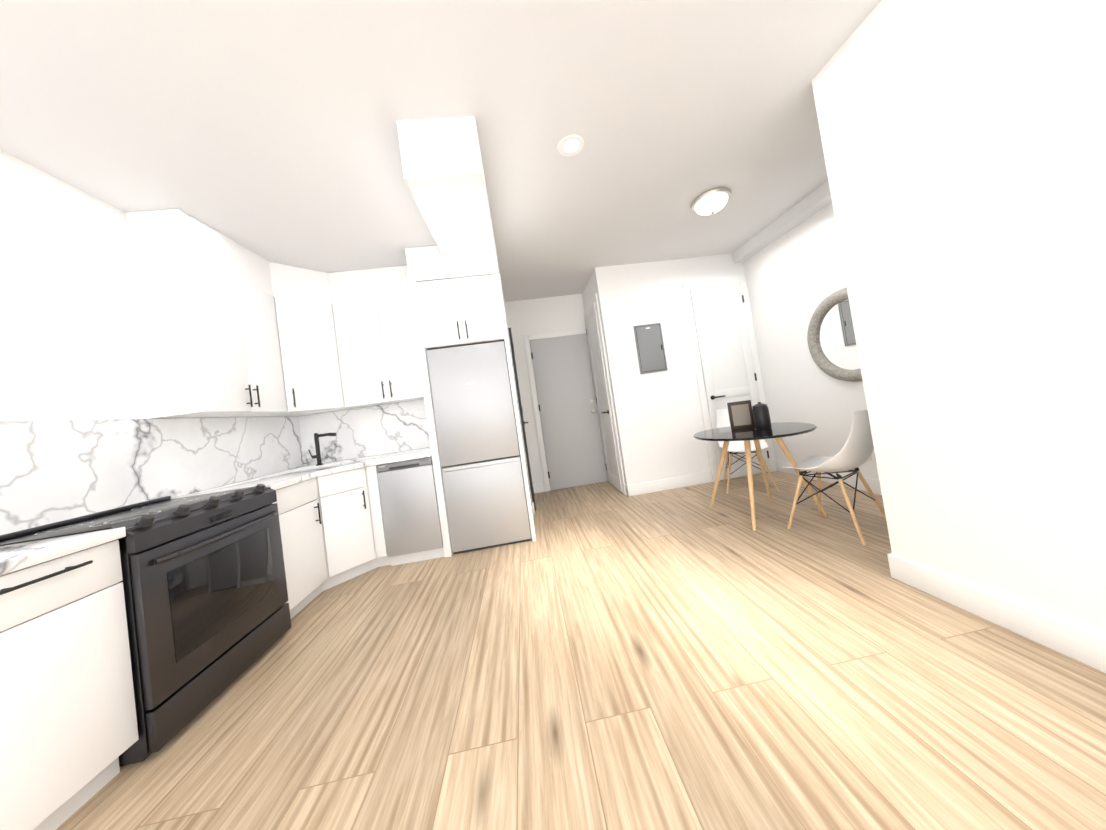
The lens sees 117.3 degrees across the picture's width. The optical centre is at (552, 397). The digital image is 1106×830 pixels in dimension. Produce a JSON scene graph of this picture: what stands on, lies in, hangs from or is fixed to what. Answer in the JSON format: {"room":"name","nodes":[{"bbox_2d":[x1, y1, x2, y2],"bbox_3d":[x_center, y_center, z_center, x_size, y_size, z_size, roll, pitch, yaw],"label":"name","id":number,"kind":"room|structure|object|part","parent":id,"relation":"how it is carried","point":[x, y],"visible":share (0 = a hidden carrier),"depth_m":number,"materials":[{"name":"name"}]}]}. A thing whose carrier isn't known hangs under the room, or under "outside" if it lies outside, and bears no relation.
{"room":"kitchen","nodes":[
{"label":"kitchen","id":0,"kind":"room"},
{"bbox_2d":[0,150,146,420],"bbox_3d":[-2.490,0.190,1.903,0.120,2.680,3.220,-8,-2,-5],"label":"wall","id":1,"kind":"structure","parent":0,"point":[69,346],"depth_m":1.73,"materials":[{"name":"white paint"}]},
{"bbox_2d":[0,416,303,534],"bbox_3d":[-2.389,0.367,1.868,0.020,0.497,3.048,-8,-2,-5],"label":"backsplash","id":2,"kind":"structure","parent":1,"relation":"attached to","point":[51,471],"depth_m":1.86,"materials":[{"name":"white stone"}]},
{"bbox_2d":[125,208,291,419],"bbox_3d":[-2.415,-0.510,2.433,0.316,1.278,0.734,-8,-2,-5],"label":"upper cabinet","id":3,"kind":"object","parent":1,"relation":"attached to","point":[256,368],"depth_m":2.15,"materials":[{"name":"white wood"}]},
{"bbox_2d":[318,274,533,514],"bbox_3d":[-1.481,0.098,3.556,2.210,2.680,0.120,-8,-2,-5],"label":"wall","id":4,"kind":"structure","parent":0,"point":[500,274],"depth_m":3.61,"materials":[{"name":"white paint"}]},
{"bbox_2d":[300,400,437,463],"bbox_3d":[-1.824,0.336,3.443,1.399,0.497,0.020,-8,-2,-5],"label":"backsplash","id":5,"kind":"structure","parent":4,"relation":"attached to","point":[393,427],"depth_m":3.42,"materials":[{"name":"white stone"}]},
{"bbox_2d":[328,266,431,407],"bbox_3d":[-1.640,-0.592,3.346,0.801,1.278,0.326,-8,-2,-5],"label":"upper cabinet","id":6,"kind":"object","parent":4,"relation":"attached to","point":[378,363],"depth_m":3.18,"materials":[{"name":"white wood"}]},
{"bbox_2d":[404,245,507,355],"bbox_3d":[-0.887,-0.898,3.268,0.746,0.888,0.642,-8,-2,-5],"label":"upper cabinet","id":7,"kind":"object","parent":4,"relation":"attached to","point":[448,311],"depth_m":2.95,"materials":[{"name":"white wood"}]},
{"bbox_2d":[0,0,880,301],"bbox_3d":[-0.004,-1.585,1.326,5.400,0.100,7.110,-8,-2,-5],"label":"ceiling","id":8,"kind":"structure","parent":0,"point":[266,130],"depth_m":1.69,"materials":[{"name":"white paint"}]},
{"bbox_2d":[396,116,502,291],"bbox_3d":[-0.666,-1.245,2.674,0.397,0.305,1.900,-8,-2,-5],"label":"soffit beam","id":9,"kind":"structure","parent":8,"relation":"attached to","point":[443,170],"depth_m":1.82,"materials":[{"name":"white paint"}]},
{"bbox_2d":[557,135,583,155],"bbox_3d":[0.108,-1.524,2.042,0.164,0.006,0.164,-8,-2,-5],"label":"recessed light","id":10,"kind":"object","parent":8,"relation":"in","point":[571,145],"visible":1,"depth_m":2.04,"materials":[{"name":"white paint"}]},
{"bbox_2d":[691,187,731,214],"bbox_3d":[1.337,-1.611,2.841,0.316,0.130,0.316,-8,-2,-5],"label":"flush ceiling light","id":11,"kind":"object","parent":8,"relation":"attached to","point":[711,201],"visible":1,"depth_m":2.76,"materials":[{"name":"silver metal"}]},
{"bbox_2d":[732,181,831,262],"bbox_3d":[2.526,-1.838,1.129,0.140,0.120,6.000,-8,-2,-5],"label":"beam","id":12,"kind":"structure","parent":8,"relation":"attached to","point":[812,203],"depth_m":3.30,"materials":[{"name":"white paint"}]},
{"bbox_2d":[501,280,531,496],"bbox_3d":[-0.504,-0.019,4.248,0.120,2.680,1.070,-8,-2,-5],"label":"wall","id":13,"kind":"structure","parent":0,"point":[515,380],"depth_m":3.93,"materials":[{"name":"white paint"}]},
{"bbox_2d":[508,328,535,509],"bbox_3d":[-0.356,0.245,4.192,0.085,2.088,0.744,-8,-2,-5],"label":"hall door","id":14,"kind":"structure","parent":13,"relation":"in","point":[521,415],"depth_m":3.82,"materials":[{"name":"grey"}]},
{"bbox_2d":[505,294,607,491],"bbox_3d":[0.054,-0.082,4.779,1.100,2.680,0.120,-8,-2,-5],"label":"wall","id":15,"kind":"structure","parent":0,"point":[544,315],"depth_m":4.72,"materials":[{"name":"white paint"}]},
{"bbox_2d":[523,328,606,491],"bbox_3d":[0.175,0.150,4.662,0.883,2.179,0.110,-8,-2,-5],"label":"entry door","id":16,"kind":"structure","parent":15,"relation":"in","point":[565,402],"depth_m":4.69,"materials":[{"name":"grey"}]},
{"bbox_2d":[56,471,1105,829],"bbox_3d":[0.373,1.149,1.256,6.400,0.060,8.100,-8,-2,-5],"label":"floor","id":17,"kind":"structure","parent":0,"point":[606,655],"depth_m":1.26,"materials":[{"name":"brown wood"}]},
{"bbox_2d":[0,536,138,829],"bbox_3d":[-1.882,0.989,0.806,0.646,0.861,0.896,-8,-2,-5],"label":"base cabinet","id":18,"kind":"object","parent":17,"relation":"on","point":[68,709],"depth_m":1.09,"materials":[{"name":"white wood"}]},
{"bbox_2d":[0,527,125,575],"bbox_3d":[-1.935,0.542,0.821,0.668,0.038,0.898,-8,-2,-5],"label":"countertop","id":19,"kind":"structure","parent":18,"relation":"on","point":[14,557],"depth_m":1.14,"materials":[{"name":"white stone"}]},
{"bbox_2d":[0,484,291,766],"bbox_3d":[-1.873,0.981,1.643,0.678,0.925,0.756,-8,-2,-5],"label":"range","id":20,"kind":"object","parent":17,"relation":"on","point":[206,600],"visible":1,"depth_m":1.50,"materials":[{"name":"black metal"}]},
{"bbox_2d":[271,476,390,618],"bbox_3d":[-1.894,1.050,2.720,0.970,0.861,1.384,-8,-2,-5],"label":"base cabinet","id":21,"kind":"object","parent":17,"relation":"on","point":[333,534],"depth_m":2.55,"materials":[{"name":"white wood"}]},
{"bbox_2d":[172,444,438,498],"bbox_3d":[-1.735,0.573,2.754,1.421,0.038,1.386,-8,-2,-5],"label":"countertop","id":22,"kind":"structure","parent":21,"relation":"on","point":[363,465],"depth_m":2.70,"materials":[{"name":"white stone"}]},
{"bbox_2d":[308,433,335,465],"bbox_3d":[-2.119,0.467,3.117,0.238,0.299,0.072,-8,-2,-5],"label":"faucet","id":23,"kind":"object","parent":22,"relation":"on","point":[317,447],"visible":1,"depth_m":3.11,"materials":[{"name":"black metal"}]},
{"bbox_2d":[376,456,444,565],"bbox_3d":[-1.219,0.969,3.094,0.445,0.855,0.572,-8,-2,-5],"label":"dishwasher","id":24,"kind":"object","parent":17,"relation":"on","point":[410,511],"visible":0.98,"depth_m":2.82,"materials":[{"name":"grey metal"}]},
{"bbox_2d":[426,341,530,553],"bbox_3d":[-0.671,0.425,3.221,0.679,1.784,0.604,-8,-2,-5],"label":"fridge","id":25,"kind":"object","parent":17,"relation":"on","point":[480,460],"visible":0.96,"depth_m":2.92,"materials":[{"name":"grey metal"}]},
{"bbox_2d":[624,471,711,495],"bbox_3d":[1.352,0.998,3.922,1.029,0.125,0.044,-8,-2,-5],"label":"baseboard","id":26,"kind":"structure","parent":17,"relation":"on","point":[706,477],"depth_m":3.90,"materials":[{"name":"white paint"}]},
{"bbox_2d":[716,409,778,493],"bbox_3d":[2.034,0.535,3.629,0.467,0.839,0.525,-9,-2,22],"label":"chair","id":27,"kind":"object","parent":17,"relation":"on","point":[723,420],"visible":0.38,"depth_m":3.66,"materials":[{"name":"white plastic"}]},
{"bbox_3d":[2.005,0.330,3.636,0.447,0.432,0.527,-9,-2,22],"label":"seat","id":28,"kind":"part","parent":27,"relation":"part of","materials":[{"name":"white plastic"}]},
{"bbox_2d":[693,422,827,530],"bbox_3d":[1.727,0.624,2.859,0.904,0.704,0.904,-8,-2,-5],"label":"table","id":29,"kind":"object","parent":17,"relation":"on","point":[776,431],"visible":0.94,"depth_m":2.70,"materials":[{"name":"black glass"}]},
{"bbox_2d":[727,400,754,429],"bbox_3d":[1.685,0.155,3.043,0.183,0.245,0.126,-8,-2,-5],"label":"decorative frame","id":30,"kind":"object","parent":29,"relation":"on","point":[740,414],"visible":0.94,"depth_m":3.02,"materials":[{"name":"black wood"}]},
{"bbox_2d":[752,402,771,428],"bbox_3d":[1.763,0.148,2.853,0.120,0.226,0.120,-8,-2,-5],"label":"decorative canister","id":31,"kind":"object","parent":29,"relation":"on","point":[761,415],"visible":1,"depth_m":2.81,"materials":[{"name":"black ceramic"}]},
{"bbox_2d":[781,410,885,545],"bbox_3d":[1.986,0.503,2.369,0.467,0.839,0.525,-7,-2,-28],"label":"chair","id":32,"kind":"object","parent":17,"relation":"on","point":[856,450],"visible":0.9,"depth_m":2.21,"materials":[{"name":"white plastic"}]},
{"bbox_3d":[1.957,0.298,2.375,0.447,0.432,0.527,-7,-2,-28],"label":"seat","id":33,"kind":"part","parent":32,"relation":"part of","materials":[{"name":"white plastic"}]},
{"bbox_2d":[582,254,776,484],"bbox_3d":[1.607,-0.311,4.492,1.970,2.680,0.990,-8,-2,-5],"label":"wall block","id":34,"kind":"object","parent":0,"point":[659,420],"visible":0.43,"depth_m":3.96,"materials":[{"name":"white paint"}]},
{"bbox_2d":[584,293,625,494],"bbox_3d":[0.611,-0.032,4.354,0.092,2.399,0.778,-8,-2,-5],"label":"closet door","id":35,"kind":"structure","parent":34,"relation":"attached to","point":[605,406],"depth_m":4.22,"materials":[{"name":"white paint"}]},
{"bbox_2d":[633,323,667,373],"bbox_3d":[1.145,-0.581,3.952,0.330,0.570,0.022,-8,-2,-5],"label":"panel","id":36,"kind":"object","parent":34,"relation":"attached to","point":[650,348],"visible":1,"depth_m":3.94,"materials":[{"name":"grey metal"}]},
{"bbox_2d":[682,275,775,481],"bbox_3d":[2.104,-0.255,3.989,0.798,2.399,0.092,-8,-2,-5],"label":"door","id":37,"kind":"structure","parent":34,"relation":"attached to","point":[723,343],"depth_m":4.01,"materials":[{"name":"white paint"}]},
{"bbox_2d":[744,203,878,479],"bbox_3d":[2.834,-0.589,1.102,0.120,2.680,6.000,-8,-2,-5],"label":"wall","id":38,"kind":"structure","parent":0,"point":[795,276],"depth_m":3.46,"materials":[{"name":"white paint"}]},
{"bbox_2d":[775,460,881,494],"bbox_3d":[2.947,0.684,1.057,0.014,0.125,6.000,-8,-2,-5],"label":"baseboard","id":39,"kind":"structure","parent":38,"relation":"attached to","point":[874,484],"depth_m":3.17,"materials":[{"name":"white paint"}]},
{"bbox_2d":[807,287,862,381],"bbox_3d":[2.571,-0.546,2.946,0.056,0.824,0.824,-8,-2,-5],"label":"mirror","id":40,"kind":"object","parent":38,"relation":"attached to","point":[831,340],"visible":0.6,"depth_m":3.06,"materials":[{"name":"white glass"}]},
{"bbox_2d":[812,0,1105,635],"bbox_3d":[1.829,-0.484,-0.099,0.140,2.680,3.800,-8,-2,-5],"label":"wall","id":41,"kind":"structure","parent":0,"point":[964,145],"depth_m":1.28,"materials":[{"name":"white paint"}]},
{"bbox_2d":[887,553,1105,672],"bbox_3d":[1.931,0.791,-0.138,0.014,0.125,3.814,-8,-2,-5],"label":"baseboard","id":42,"kind":"structure","parent":41,"relation":"attached to","point":[1077,643],"depth_m":1.32,"materials":[{"name":"white paint"}]}
]}

